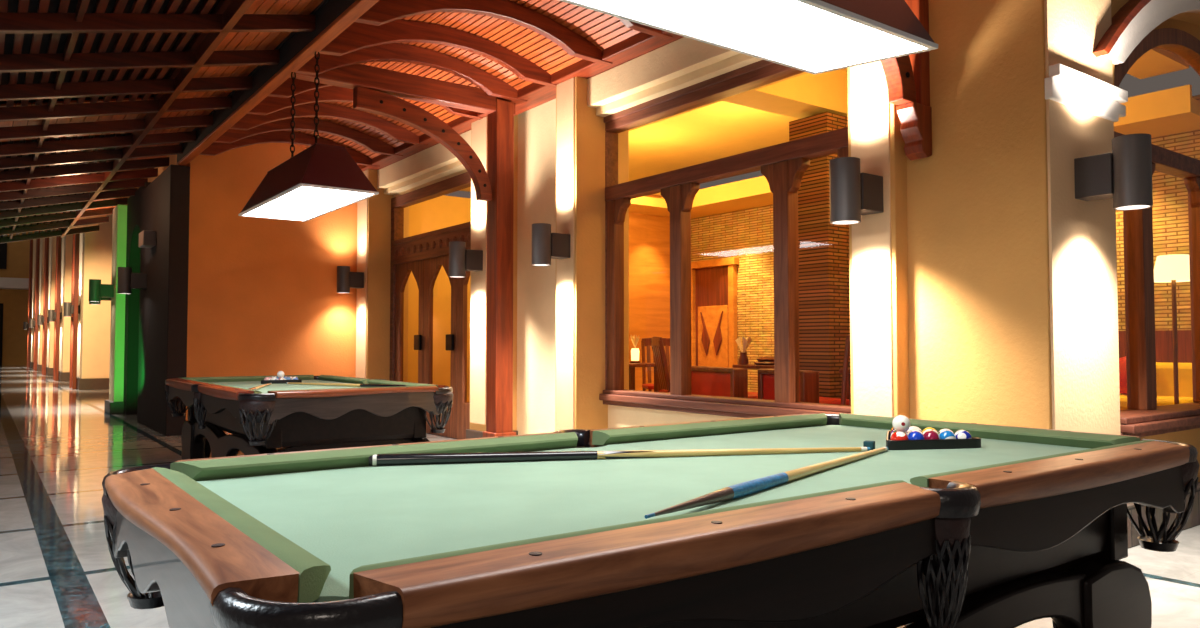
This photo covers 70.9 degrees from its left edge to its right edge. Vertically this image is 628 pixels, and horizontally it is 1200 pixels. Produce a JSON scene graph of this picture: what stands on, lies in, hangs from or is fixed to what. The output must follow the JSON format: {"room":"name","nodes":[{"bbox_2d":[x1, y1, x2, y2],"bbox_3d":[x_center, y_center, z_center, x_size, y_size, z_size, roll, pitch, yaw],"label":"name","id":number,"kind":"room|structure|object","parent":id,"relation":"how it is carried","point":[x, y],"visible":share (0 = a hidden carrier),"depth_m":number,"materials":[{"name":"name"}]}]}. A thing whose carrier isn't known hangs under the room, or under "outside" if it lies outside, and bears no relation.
{"room":"games hall","nodes":[
{"label":"games hall","id":0,"kind":"room"},
{"bbox_2d":[0,231,40,364],"bbox_3d":[-35.972,-1.752,44.634,13.000,9.000,0.400,2,-3,-36],"label":"wall","id":1,"kind":"structure","parent":0,"point":[15,301],"depth_m":46.90,"materials":[{"name":"paint"}]},
{"bbox_2d":[0,0,220,228],"bbox_3d":[-6.926,-1.700,8.315,5.450,1.273,20.500,2,-3,-36],"label":"ceiling","id":2,"kind":"structure","parent":0,"point":[12,4],"depth_m":6.45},
{"bbox_2d":[0,0,232,236],"bbox_3d":[-7.121,-1.575,8.167,4.565,1.091,20.500,2,-3,-36],"label":"ceiling slats","id":3,"kind":"structure","parent":0,"point":[43,5],"depth_m":6.38,"materials":[{"name":"wood"}]},
{"bbox_2d":[9,0,88,238],"bbox_3d":[-5.990,-1.828,9.010,0.035,0.103,20.500,2,-3,-36],"label":"trim","id":4,"kind":"structure","parent":3,"relation":"attached to","point":[81,6],"depth_m":6.65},
{"bbox_2d":[0,225,98,243],"bbox_3d":[-12.786,-1.258,16.222,5.420,1.348,0.070,2,-3,-36],"label":"rafter","id":5,"kind":"object","parent":3,"relation":"attached to","point":[91,228],"visible":1,"depth_m":17.26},
{"bbox_2d":[0,216,108,234],"bbox_3d":[-11.836,-1.303,14.935,5.420,1.348,0.070,2,-3,-36],"label":"rafter","id":6,"kind":"object","parent":3,"relation":"attached to","point":[47,226],"visible":1,"depth_m":15.97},
{"bbox_2d":[0,207,114,226],"bbox_3d":[-11.005,-1.343,13.809,5.420,1.348,0.070,2,-3,-36],"label":"rafter","id":7,"kind":"object","parent":3,"relation":"attached to","point":[105,211],"visible":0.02,"depth_m":14.81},
{"bbox_2d":[0,198,127,218],"bbox_3d":[-10.292,-1.378,12.844,5.420,1.348,0.070,2,-3,-36],"label":"rafter","id":8,"kind":"object","parent":3,"relation":"attached to","point":[122,201],"visible":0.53,"depth_m":13.86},
{"bbox_2d":[0,188,137,209],"bbox_3d":[-9.639,-1.409,11.960,5.420,1.348,0.070,2,-3,-36],"label":"rafter","id":9,"kind":"object","parent":3,"relation":"attached to","point":[16,204],"visible":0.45,"depth_m":12.96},
{"bbox_2d":[0,178,147,200],"bbox_3d":[-9.045,-1.438,11.155,5.420,1.348,0.070,2,-3,-36],"label":"rafter","id":10,"kind":"object","parent":3,"relation":"attached to","point":[64,190],"visible":1,"depth_m":12.15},
{"bbox_2d":[0,168,157,191],"bbox_3d":[-8.511,-1.464,10.432,5.420,1.348,0.070,2,-3,-36],"label":"rafter","id":11,"kind":"object","parent":3,"relation":"attached to","point":[146,173],"visible":1,"depth_m":11.42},
{"bbox_2d":[0,157,169,181],"bbox_3d":[-7.977,-1.490,9.708,5.420,1.348,0.070,2,-3,-36],"label":"rafter","id":12,"kind":"object","parent":3,"relation":"attached to","point":[22,174],"visible":1,"depth_m":10.69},
{"bbox_2d":[0,144,182,168],"bbox_3d":[-7.442,-1.515,8.984,5.420,1.348,0.070,2,-3,-36],"label":"rafter","id":13,"kind":"object","parent":3,"relation":"attached to","point":[103,155],"visible":1,"depth_m":9.96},
{"bbox_2d":[0,96,231,121],"bbox_3d":[-5.928,-1.588,6.934,5.420,1.348,0.070,2,-3,-36],"label":"rafter","id":14,"kind":"object","parent":3,"relation":"attached to","point":[19,113],"visible":1,"depth_m":7.88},
{"bbox_2d":[0,76,252,100],"bbox_3d":[-5.453,-1.611,6.290,5.420,1.348,0.070,2,-3,-36],"label":"rafter","id":15,"kind":"object","parent":3,"relation":"attached to","point":[155,86],"visible":1,"depth_m":7.23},
{"bbox_2d":[0,50,279,72],"bbox_3d":[-4.931,-1.637,5.583,5.420,1.348,0.070,2,-3,-36],"label":"rafter","id":16,"kind":"object","parent":3,"relation":"attached to","point":[174,59],"visible":1,"depth_m":6.51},
{"bbox_2d":[0,12,315,33],"bbox_3d":[-4.367,-1.664,4.819,5.420,1.348,0.070,2,-3,-36],"label":"rafter","id":17,"kind":"object","parent":3,"relation":"attached to","point":[9,22],"visible":1,"depth_m":5.74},
{"bbox_2d":[61,0,254,236],"bbox_3d":[-5.264,-1.987,9.552,0.060,0.164,20.500,2,-3,-36],"label":"trim","id":18,"kind":"structure","parent":3,"relation":"attached to","point":[236,9],"depth_m":7.33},
{"bbox_2d":[123,182,150,414],"bbox_3d":[-7.192,-0.158,13.535,0.520,3.600,1.900,2,-3,-36],"label":"wall","id":19,"kind":"structure","parent":0,"point":[131,346],"depth_m":13.88,"materials":[{"name":"green paint"}]},
{"bbox_2d":[0,0,322,228],"bbox_3d":[-5.577,-1.987,9.322,2.003,0.477,20.500,2,-3,-36],"label":"ceiling","id":20,"kind":"structure","parent":0,"point":[233,40],"depth_m":7.68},
{"bbox_2d":[0,131,195,155],"bbox_3d":[-6.955,-1.539,8.325,5.420,1.348,0.070,2,-3,-36],"label":"rafter","id":21,"kind":"object","parent":20,"relation":"attached to","point":[190,136],"visible":1,"depth_m":9.29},
{"bbox_2d":[0,115,212,139],"bbox_3d":[-6.433,-1.564,7.617,5.420,1.348,0.070,2,-3,-36],"label":"rafter","id":22,"kind":"object","parent":20,"relation":"attached to","point":[98,127],"visible":1,"depth_m":8.58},
{"bbox_2d":[137,164,189,435],"bbox_3d":[-6.082,-0.149,11.700,0.230,3.450,2.370,2,-3,-36],"label":"wall","id":23,"kind":"structure","parent":0,"point":[165,202],"depth_m":10.91,"materials":[{"name":"brown paint"}]},
{"bbox_2d":[117,267,146,293],"bbox_3d":[-6.666,-0.473,12.008,0.358,0.370,0.176,2,-3,-36],"label":"wall sconce","id":24,"kind":"object","parent":23,"relation":"attached to","point":[127,280],"visible":1,"depth_m":11.93,"materials":[{"name":"grey paint"}]},
{"bbox_2d":[186,143,356,432],"bbox_3d":[-4.268,-0.521,11.790,2.780,4.200,0.300,2,-3,-36],"label":"wall","id":25,"kind":"structure","parent":0,"point":[264,299],"depth_m":11.37,"materials":[{"name":"orange paint"}]},
{"bbox_2d":[179,0,639,164],"bbox_3d":[-1.178,-2.391,7.329,2.700,0.350,11.050,2,-3,-36],"label":"ceiling","id":26,"kind":"structure","parent":0,"point":[603,30],"depth_m":7.56,"materials":[{"name":"wood"}]},
{"bbox_2d":[176,0,378,165],"bbox_3d":[-2.064,-2.243,6.359,0.100,0.345,11.350,2,-3,-36],"label":"roof beam","id":27,"kind":"structure","parent":26,"relation":"attached to","point":[335,16],"depth_m":7.12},
{"bbox_2d":[238,51,378,220],"bbox_3d":[-2.407,-1.470,6.856,0.578,1.185,1.758,2,-3,-36],"label":"lamp","id":28,"kind":"object","parent":27,"relation":"hanging from","point":[321,179],"visible":1,"depth_m":6.47,"materials":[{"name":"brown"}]},
{"bbox_2d":[245,186,371,219],"bbox_3d":[-2.407,-0.883,6.835,0.534,0.001,1.714,2,-3,-36],"label":"diffuser","id":29,"kind":"object","parent":28,"relation":"attached to","point":[303,203],"depth_m":6.76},
{"bbox_2d":[199,131,379,166],"bbox_3d":[-4.009,-2.148,10.982,2.350,0.444,0.080,2,-3,-36],"label":"rib","id":30,"kind":"object","parent":26,"relation":"attached to","point":[214,149],"visible":0.55,"depth_m":10.86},
{"bbox_2d":[214,117,402,156],"bbox_3d":[-3.534,-2.171,10.339,2.350,0.444,0.080,2,-3,-36],"label":"rib","id":31,"kind":"object","parent":26,"relation":"attached to","point":[372,144],"visible":0.62,"depth_m":10.34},
{"bbox_2d":[230,102,427,145],"bbox_3d":[-3.089,-2.192,9.736,2.350,0.444,0.080,2,-3,-36],"label":"rib","id":32,"kind":"object","parent":26,"relation":"attached to","point":[395,132],"visible":0.62,"depth_m":9.73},
{"bbox_2d":[247,86,446,123],"bbox_3d":[-2.643,-2.214,9.133,2.350,0.444,0.080,2,-3,-36],"label":"rib","id":33,"kind":"object","parent":26,"relation":"attached to","point":[268,105],"visible":0.23,"depth_m":8.77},
{"bbox_2d":[268,78,482,119],"bbox_3d":[-2.198,-2.235,8.529,2.350,0.444,0.080,2,-3,-36],"label":"rib","id":34,"kind":"object","parent":26,"relation":"attached to","point":[284,90],"visible":0.23,"depth_m":8.02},
{"bbox_2d":[295,43,526,102],"bbox_3d":[-1.699,-2.259,7.854,2.350,0.444,0.080,2,-3,-36],"label":"rib","id":35,"kind":"object","parent":26,"relation":"attached to","point":[490,84],"visible":0.62,"depth_m":7.82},
{"bbox_2d":[319,20,556,87],"bbox_3d":[-1.337,-2.277,7.363,2.350,0.444,0.080,2,-3,-36],"label":"rib","id":36,"kind":"object","parent":26,"relation":"attached to","point":[357,36],"visible":0.68,"depth_m":7.24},
{"bbox_2d":[355,0,612,65],"bbox_3d":[-0.856,-2.300,6.712,2.350,0.444,0.080,2,-3,-36],"label":"rib","id":37,"kind":"object","parent":26,"relation":"attached to","point":[574,44],"visible":0.87,"depth_m":6.71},
{"bbox_2d":[617,17,672,39],"bbox_3d":[-0.387,-2.323,6.077,2.350,0.444,0.080,2,-3,-36],"label":"rib","id":38,"kind":"object","parent":26,"relation":"attached to","point":[655,32],"visible":0.37,"depth_m":6.60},
{"bbox_2d":[559,0,937,74],"bbox_3d":[0.362,-1.712,2.814,1.758,1.464,0.567,2,-3,-36],"label":"lamp","id":39,"kind":"object","parent":26,"relation":"hanging from","point":[814,37],"visible":1,"depth_m":2.96,"materials":[{"name":"white"}]},
{"bbox_2d":[408,195,470,401],"bbox_3d":[-2.072,-0.132,14.267,3.610,3.600,0.200,2,-3,-36],"label":"wall","id":40,"kind":"structure","parent":0,"point":[443,211],"depth_m":13.73,"materials":[{"name":"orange paint"}]},
{"bbox_2d":[393,99,739,434],"bbox_3d":[-0.494,-0.574,8.889,0.250,4.100,8.850,2,-3,-36],"label":"wall","id":41,"kind":"structure","parent":0,"point":[536,285],"depth_m":8.87,"materials":[{"name":"beige paint"}]},
{"bbox_2d":[356,169,392,379],"bbox_3d":[-3.208,-0.369,12.107,0.490,3.920,0.500,2,-3,-36],"label":"trim","id":42,"kind":"structure","parent":41,"relation":"attached to","point":[374,212],"depth_m":11.91,"materials":[{"name":"paint"}]},
{"bbox_2d":[337,266,363,292],"bbox_3d":[-3.516,-0.479,11.846,0.358,0.370,0.176,2,-3,-36],"label":"wall sconce","id":43,"kind":"object","parent":42,"relation":"attached to","point":[346,279],"visible":1,"depth_m":11.74,"materials":[{"name":"grey paint"}]},
{"bbox_2d":[377,130,470,194],"bbox_3d":[-2.151,-1.913,10.772,0.240,0.330,3.050,2,-3,-36],"label":"trim","id":44,"kind":"structure","parent":41,"relation":"attached to","point":[435,162],"depth_m":10.88,"materials":[{"name":"beige paint"}]},
{"bbox_2d":[390,172,470,438],"bbox_3d":[-2.030,-0.075,10.803,0.170,3.240,3.060,2,-3,-36],"label":"door","id":45,"kind":"structure","parent":41,"relation":"in","point":[424,254],"depth_m":11.03,"materials":[{"name":"brown wood"}]},
{"bbox_2d":[449,241,482,277],"bbox_3d":[-1.450,-0.578,9.047,0.358,0.370,0.176,2,-3,-36],"label":"wall sconce","id":46,"kind":"object","parent":41,"relation":"attached to","point":[461,259],"visible":1,"depth_m":8.95,"materials":[{"name":"grey paint"}]},
{"bbox_2d":[466,115,517,438],"bbox_3d":[-1.144,-0.469,9.313,0.490,3.920,0.470,2,-3,-36],"label":"trim","id":47,"kind":"structure","parent":41,"relation":"attached to","point":[479,128],"depth_m":9.18,"materials":[{"name":"paint"}]},
{"bbox_2d":[532,223,569,265],"bbox_3d":[-0.459,-0.626,7.704,0.358,0.370,0.176,2,-3,-36],"label":"wall sconce","id":48,"kind":"object","parent":41,"relation":"attached to","point":[546,245],"visible":1,"depth_m":7.60,"materials":[{"name":"grey paint"}]},
{"bbox_2d":[555,76,607,430],"bbox_3d":[-0.145,-0.517,7.960,0.490,3.920,0.405,2,-3,-36],"label":"pillar","id":49,"kind":"structure","parent":41,"relation":"attached to","point":[580,134],"depth_m":7.79,"materials":[{"name":"paint"}]},
{"bbox_2d":[587,37,762,116],"bbox_3d":[0.865,-2.058,6.687,0.240,0.330,2.990,2,-3,-36],"label":"trim","id":50,"kind":"structure","parent":41,"relation":"attached to","point":[684,62],"depth_m":7.05,"materials":[{"name":"beige paint"}]},
{"bbox_2d":[599,60,850,417],"bbox_3d":[0.948,-0.550,6.757,0.240,2.700,3.190,2,-3,-36],"label":"window","id":51,"kind":"structure","parent":41,"relation":"in","point":[783,165],"depth_m":6.94,"materials":[{"name":"brown wood"}]},
{"bbox_2d":[847,61,909,417],"bbox_3d":[1.832,-0.612,5.282,0.490,3.920,0.395,2,-3,-36],"label":"pillar","id":52,"kind":"structure","parent":41,"relation":"attached to","point":[878,244],"depth_m":5.09,"materials":[{"name":"paint"}]},
{"bbox_2d":[829,157,882,224],"bbox_3d":[1.518,-0.722,5.027,0.358,0.370,0.176,2,-3,-36],"label":"wall sconce","id":53,"kind":"object","parent":52,"relation":"attached to","point":[854,194],"visible":1,"depth_m":4.92,"materials":[{"name":"grey paint"}]},
{"bbox_2d":[0,365,1199,627],"bbox_3d":[-15.312,2.078,24.062,22.000,0.120,67.000,2,-3,-36],"label":"floor","id":54,"kind":"structure","parent":0,"point":[59,443],"depth_m":5.51,"materials":[{"name":"tile"}]},
{"bbox_2d":[30,239,39,367],"bbox_3d":[-27.609,-0.609,41.627,0.780,6.500,1.800,2,-3,-36],"label":"wall pier","id":55,"kind":"object","parent":54,"relation":"on","point":[34,240],"visible":0.23,"depth_m":40.86,"materials":[{"name":"beige paint"}]},
{"bbox_2d":[37,238,48,370],"bbox_3d":[-24.047,-0.780,36.803,0.780,6.500,1.800,2,-3,-36],"label":"wall pier","id":56,"kind":"object","parent":54,"relation":"on","point":[42,240],"visible":0.31,"depth_m":36.02,"materials":[{"name":"beige paint"}]},
{"bbox_2d":[43,230,48,374],"bbox_3d":[-20.677,-0.870,31.485,0.090,6.300,0.140,2,-3,-36],"label":"post","id":57,"kind":"object","parent":54,"relation":"on","point":[47,239],"visible":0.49,"depth_m":31.41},
{"bbox_2d":[46,229,55,375],"bbox_3d":[-20.485,-0.952,31.977,0.780,6.500,1.800,2,-3,-36],"label":"wall pier","id":58,"kind":"object","parent":54,"relation":"on","point":[52,240],"visible":0.28,"depth_m":31.17,"materials":[{"name":"beige paint"}]},
{"bbox_2d":[55,228,61,380],"bbox_3d":[-17.114,-1.042,26.660,0.090,6.300,0.140,2,-3,-36],"label":"post","id":59,"kind":"object","parent":54,"relation":"on","point":[59,237],"visible":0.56,"depth_m":26.57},
{"bbox_2d":[58,234,72,381],"bbox_3d":[-16.922,-1.124,27.152,0.780,6.500,1.800,2,-3,-36],"label":"wall pier","id":60,"kind":"object","parent":54,"relation":"on","point":[67,240],"visible":0.22,"depth_m":26.33,"materials":[{"name":"beige paint"}]},
{"bbox_2d":[69,234,74,387],"bbox_3d":[-13.997,-1.192,22.438,0.090,6.300,0.140,2,-3,-36],"label":"post","id":61,"kind":"object","parent":54,"relation":"on","point":[73,244],"visible":0.3,"depth_m":22.34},
{"bbox_2d":[72,233,79,388],"bbox_3d":[-13.552,-1.214,21.835,0.090,6.300,0.140,2,-3,-36],"label":"post","id":62,"kind":"object","parent":54,"relation":"on","point":[77,236],"visible":0.55,"depth_m":21.74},
{"bbox_2d":[76,214,112,389],"bbox_3d":[-13.360,-1.296,22.328,0.780,6.500,1.800,2,-3,-36],"label":"wall pier","id":63,"kind":"object","parent":54,"relation":"on","point":[95,248],"visible":0.4,"depth_m":21.60,"materials":[{"name":"beige paint"}]},
{"bbox_2d":[109,204,126,401],"bbox_3d":[-8.006,-0.073,14.517,0.660,3.500,0.650,2,-3,-36],"label":"pier","id":64,"kind":"object","parent":54,"relation":"on","point":[119,228],"visible":0.34,"depth_m":14.12,"materials":[{"name":"green paint"}]},
{"bbox_2d":[89,279,113,301],"bbox_3d":[-8.430,-0.393,14.246,0.358,0.370,0.176,2,-3,-36],"label":"wall sconce","id":65,"kind":"object","parent":64,"relation":"attached to","point":[97,290],"visible":1,"depth_m":14.18,"materials":[{"name":"green paint"}]},
{"bbox_2d":[165,375,452,459],"bbox_3d":[-2.760,1.020,7.625,1.774,0.825,3.255,2,-3,-36],"label":"pool table","id":66,"kind":"object","parent":54,"relation":"on","point":[292,417],"visible":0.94,"depth_m":6.58,"materials":[{"name":"brown wood"}]},
{"bbox_2d":[212,383,261,393],"bbox_3d":[-2.870,0.599,6.638,0.073,0.055,1.398,2,-3,-36],"label":"cushion","id":67,"kind":"object","parent":66,"relation":"on","point":[250,391],"depth_m":6.30,"materials":[{"name":"green fabric"}]},
{"bbox_2d":[183,375,313,381],"bbox_3d":[-3.643,0.676,8.806,1.325,0.055,0.073,2,-3,-36],"label":"cushion","id":68,"kind":"object","parent":66,"relation":"on","point":[304,377],"depth_m":8.72,"materials":[{"name":"green fabric"}]},
{"bbox_2d":[318,375,369,383],"bbox_3d":[-2.650,0.670,8.640,0.073,0.055,1.398,2,-3,-36],"label":"cushion","id":69,"kind":"object","parent":66,"relation":"on","point":[349,380],"depth_m":8.51,"materials":[{"name":"green fabric"}]},
{"bbox_2d":[272,385,434,390],"bbox_3d":[-1.877,0.593,6.473,1.325,0.055,0.073,2,-3,-36],"label":"cushion","id":70,"kind":"object","parent":66,"relation":"on","point":[430,385],"depth_m":6.42,"materials":[{"name":"green fabric"}]},
{"bbox_2d":[368,379,437,386],"bbox_3d":[-1.770,0.628,7.449,0.073,0.055,1.398,2,-3,-36],"label":"cushion","id":71,"kind":"object","parent":66,"relation":"on","point":[373,381],"depth_m":7.48,"materials":[{"name":"green fabric"}]},
{"bbox_2d":[483,99,515,437],"bbox_3d":[-1.011,-0.347,8.530,0.250,3.620,0.250,2,-3,-36],"label":"column","id":72,"kind":"structure","parent":54,"relation":"on","point":[500,156],"depth_m":8.46,"materials":[{"name":"wood"}]},
{"bbox_2d":[289,64,514,114],"bbox_3d":[-1.840,-2.157,7.982,2.320,0.200,0.160,2,-3,-36],"label":"cross beam","id":73,"kind":"structure","parent":72,"relation":"on","point":[394,83],"depth_m":7.93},
{"bbox_2d":[353,86,491,200],"bbox_3d":[-1.668,-1.603,8.083,1.400,0.900,0.111,2,-3,-36],"label":"brace","id":74,"kind":"object","parent":72,"relation":"attached to","point":[364,99],"visible":1,"depth_m":8.07,"materials":[{"name":"brown wood"}]},
{"bbox_2d":[102,413,1198,627],"bbox_3d":[0.362,0.843,2.656,3.255,0.825,1.774,2,-3,-36],"label":"pool table","id":75,"kind":"object","parent":54,"relation":"on","point":[1026,525],"visible":0.98,"depth_m":1.98,"materials":[{"name":"fabric"}]},
{"bbox_2d":[153,467,330,602],"bbox_3d":[-0.805,0.426,1.787,0.073,0.055,1.325,2,-3,-36],"label":"cushion","id":76,"kind":"object","parent":75,"relation":"on","point":[306,574],"depth_m":1.45,"materials":[{"name":"green fabric"}]},
{"bbox_2d":[170,432,577,480],"bbox_3d":[-0.640,0.462,2.780,1.398,0.055,0.073,2,-3,-36],"label":"cushion","id":77,"kind":"object","parent":75,"relation":"on","point":[224,469],"depth_m":2.62,"materials":[{"name":"green fabric"}]},
{"bbox_2d":[369,447,869,465],"bbox_3d":[0.119,0.476,2.863,1.746,0.036,0.037,1,-2,-12],"label":"pool cue","id":78,"kind":"object","parent":75,"relation":"on","point":[422,458],"visible":0.98,"depth_m":2.80,"materials":[{"name":"black wood"}]},
{"bbox_2d":[349,480,906,598],"bbox_3d":[0.172,0.423,1.680,1.398,0.055,0.073,2,-3,-36],"label":"cushion","id":79,"kind":"object","parent":75,"relation":"on","point":[355,576],"depth_m":1.50,"materials":[{"name":"green fabric"}]},
{"bbox_2d":[592,413,826,444],"bbox_3d":[0.552,0.493,3.659,1.398,0.055,0.073,2,-3,-36],"label":"cushion","id":80,"kind":"object","parent":75,"relation":"on","point":[623,436],"depth_m":3.55,"materials":[{"name":"green fabric"}]},
{"bbox_2d":[645,447,888,518],"bbox_3d":[0.569,0.461,2.428,0.034,0.033,1.571,-1,-3,37],"label":"pool cue","id":81,"kind":"object","parent":75,"relation":"on","point":[742,489],"visible":1,"depth_m":2.21,"materials":[{"name":"brown wood"}]},
{"bbox_2d":[886,431,980,449],"bbox_3d":[1.213,0.487,3.272,0.380,0.036,0.331,0,-2,-11],"label":"ball rack","id":82,"kind":"object","parent":75,"relation":"on","point":[974,442],"visible":0.73,"depth_m":3.11,"materials":[{"name":"black plastic"}]},
{"bbox_2d":[839,413,1139,448],"bbox_3d":[1.529,0.489,3.552,0.073,0.055,1.325,2,-3,-36],"label":"cushion","id":83,"kind":"object","parent":75,"relation":"on","point":[1078,440],"depth_m":3.37,"materials":[{"name":"green fabric"}]},
{"bbox_2d":[910,440,1153,486],"bbox_3d":[1.364,0.454,2.560,1.398,0.055,0.073,2,-3,-36],"label":"cushion","id":84,"kind":"object","parent":75,"relation":"on","point":[930,480],"depth_m":2.37,"materials":[{"name":"green fabric"}]},
{"bbox_2d":[629,194,669,391],"bbox_3d":[0.523,-0.067,11.891,1.850,3.300,0.100,2,-3,-36],"label":"wall panel","id":85,"kind":"object","parent":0,"point":[649,235],"visible":0.14,"depth_m":11.96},
{"bbox_2d":[789,112,850,398],"bbox_3d":[2.130,-0.205,8.015,0.430,3.300,0.450,2,-3,-36],"label":"brick pier","id":86,"kind":"object","parent":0,"point":[823,246],"visible":0.57,"depth_m":7.82,"materials":[{"name":"brown brick"}]},
{"bbox_2d":[459,48,1199,218],"bbox_3d":[0.911,-1.900,10.284,3.610,0.850,10.250,2,-3,-36],"label":"ceiling","id":87,"kind":"structure","parent":0,"point":[760,117],"depth_m":9.64,"materials":[{"name":"yellow paint"}]},
{"bbox_2d":[691,95,1199,392],"bbox_3d":[3.248,-0.137,9.926,0.200,3.300,7.100,2,-3,-36],"label":"stone wall","id":88,"kind":"structure","parent":0,"point":[746,234],"depth_m":11.15,"materials":[{"name":"brick"}]},
{"bbox_2d":[691,257,738,367],"bbox_3d":[1.577,0.310,11.923,0.100,2.150,1.000,2,-3,-36],"label":"door","id":89,"kind":"structure","parent":88,"relation":"in","point":[713,282],"depth_m":11.92,"materials":[{"name":"brown wood"}]},
{"bbox_2d":[1118,330,1191,362],"bbox_3d":[4.540,0.704,7.959,0.020,1.080,2.350,2,-3,-36],"label":"trim","id":90,"kind":"structure","parent":88,"relation":"attached to","point":[1163,338],"depth_m":7.37,"materials":[{"name":"brown wood"}]},
{"bbox_2d":[906,0,1051,428],"bbox_3d":[2.414,-0.962,5.019,0.800,4.600,0.850,2,-3,-36],"label":"wall","id":91,"kind":"structure","parent":0,"point":[978,231],"depth_m":4.71,"materials":[{"name":"paint"}]},
{"bbox_2d":[358,30,682,171],"bbox_3d":[-0.820,-2.261,8.709,0.320,0.220,8.850,2,-3,-36],"label":"trim","id":92,"kind":"structure","parent":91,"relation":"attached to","point":[639,44],"depth_m":7.91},
{"bbox_2d":[896,0,931,160],"bbox_3d":[1.849,-1.540,4.976,0.185,1.248,0.120,2,-3,-36],"label":"carved corbel","id":93,"kind":"object","parent":91,"relation":"attached to","point":[915,118],"visible":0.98,"depth_m":4.94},
{"bbox_2d":[881,55,915,104],"bbox_3d":[1.154,-1.712,4.462,1.640,0.940,0.111,2,-3,-36],"label":"brace","id":94,"kind":"object","parent":93,"relation":"on","point":[898,71],"visible":0.52,"depth_m":4.85,"materials":[{"name":"brown wood"}]},
{"bbox_2d":[1044,0,1199,434],"bbox_3d":[5.316,-0.901,6.739,7.485,4.600,0.205,2,-3,-36],"label":"pillar","id":95,"kind":"structure","parent":0,"point":[1082,234],"depth_m":4.61,"materials":[{"name":"paint"}]},
{"bbox_2d":[1044,63,1127,121],"bbox_3d":[2.681,-1.211,4.771,0.915,0.180,0.260,2,-3,-36],"label":"trim","id":96,"kind":"structure","parent":95,"relation":"attached to","point":[1065,85],"depth_m":4.62,"materials":[{"name":"white paint"}]},
{"bbox_2d":[1074,133,1152,209],"bbox_3d":[2.740,-0.740,4.501,0.176,0.370,0.358,2,-3,-36],"label":"wall sconce","id":97,"kind":"object","parent":95,"relation":"attached to","point":[1124,175],"visible":1,"depth_m":4.40,"materials":[{"name":"grey paint"}]},
{"bbox_2d":[1092,0,1150,56],"bbox_3d":[4.538,-1.900,6.073,4.370,0.972,0.130,2,-3,-36],"label":"trim","id":98,"kind":"structure","parent":95,"relation":"attached to","point":[1127,12],"depth_m":4.88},
{"bbox_2d":[1102,0,1199,64],"bbox_3d":[4.559,-1.884,6.100,4.304,0.912,0.110,2,-3,-36],"label":"trim","id":99,"kind":"structure","parent":95,"relation":"attached to","point":[1155,12],"depth_m":5.14,"materials":[{"name":"white paint"}]},
{"bbox_2d":[1127,482,1199,548],"bbox_3d":[5.333,1.274,6.559,7.580,0.240,0.090,2,-3,-36],"label":"baseboard","id":100,"kind":"structure","parent":95,"relation":"attached to","point":[1193,520],"depth_m":5.03,"materials":[{"name":"stone"}]},
{"bbox_2d":[1141,428,1199,481],"bbox_3d":[4.542,1.052,6.207,4.120,0.660,0.270,2,-3,-36],"label":"wall","id":101,"kind":"structure","parent":95,"relation":"attached to","point":[1192,436],"depth_m":5.53,"materials":[{"name":"paint"}]},
{"bbox_2d":[1153,19,1199,39],"bbox_3d":[4.497,-1.245,6.349,4.120,3.940,0.120,2,-3,-36],"label":"wall","id":102,"kind":"structure","parent":0,"point":[1192,29],"depth_m":6.09,"materials":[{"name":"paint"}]},
{"bbox_2d":[1114,28,1199,436],"bbox_3d":[4.296,-0.626,6.011,3.260,2.800,0.330,2,-3,-36],"label":"window","id":103,"kind":"structure","parent":102,"relation":"in","point":[1142,417],"depth_m":5.56,"materials":[{"name":"brown wood"}]},
{"bbox_3d":[1.013,1.430,10.365,4.010,0.200,10.450,2,-3,-36],"label":"floor","id":104,"kind":"structure","parent":0,"visible":0},
{"bbox_2d":[641,338,669,390],"bbox_3d":[0.753,0.807,10.285,0.440,1.040,0.527,0,-2,-8],"label":"chair","id":105,"kind":"object","parent":104,"relation":"on","point":[645,341],"visible":0.4,"depth_m":10.47,"materials":[{"name":"brown wood"}]},
{"bbox_2d":[650,336,669,392],"bbox_3d":[0.825,0.758,8.919,0.527,1.040,0.440,0,-2,-9],"label":"chair","id":106,"kind":"object","parent":104,"relation":"on","point":[657,345],"visible":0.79,"depth_m":8.83,"materials":[{"name":"brown wood"}]},
{"bbox_2d":[691,366,757,398],"bbox_3d":[1.239,0.873,8.007,0.570,0.745,1.060,1,-2,-22],"label":"desk","id":107,"kind":"object","parent":104,"relation":"on","point":[705,380],"visible":0.26,"depth_m":7.68,"materials":[{"name":"brown wood"}]},
{"bbox_2d":[758,369,848,404],"bbox_3d":[1.768,0.843,7.155,0.570,0.745,0.680,1,-2,-22],"label":"bench","id":108,"kind":"object","parent":104,"relation":"on","point":[809,379],"visible":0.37,"depth_m":6.87,"materials":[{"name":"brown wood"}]},
{"bbox_2d":[841,335,850,404],"bbox_3d":[1.963,0.670,6.436,0.440,1.040,0.527,-2,-3,44],"label":"chair","id":109,"kind":"object","parent":104,"relation":"on","point":[847,342],"visible":0.13,"depth_m":6.69,"materials":[{"name":"brown wood"}]},
{"bbox_2d":[1120,362,1192,409],"bbox_3d":[4.261,0.835,7.717,0.670,0.800,2.200,2,-3,-36],"label":"lounge sofa","id":110,"kind":"object","parent":104,"relation":"on","point":[1164,370],"visible":0.02,"depth_m":7.08,"materials":[{"name":"yellow fabric"}]},
{"bbox_2d":[1120,394,1192,409],"bbox_3d":[4.172,0.773,7.654,0.450,0.120,2.160,2,-3,-36],"label":"seat cushion","id":111,"kind":"object","parent":110,"relation":"on","point":[1162,399],"depth_m":6.94,"materials":[{"name":"yellow fabric"}]},
{"bbox_2d":[1154,254,1189,403],"bbox_3d":[4.476,0.369,6.556,0.300,1.650,0.300,2,-3,-36],"label":"floor lamp","id":112,"kind":"object","parent":104,"relation":"on","point":[1174,268],"visible":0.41,"depth_m":6.54,"materials":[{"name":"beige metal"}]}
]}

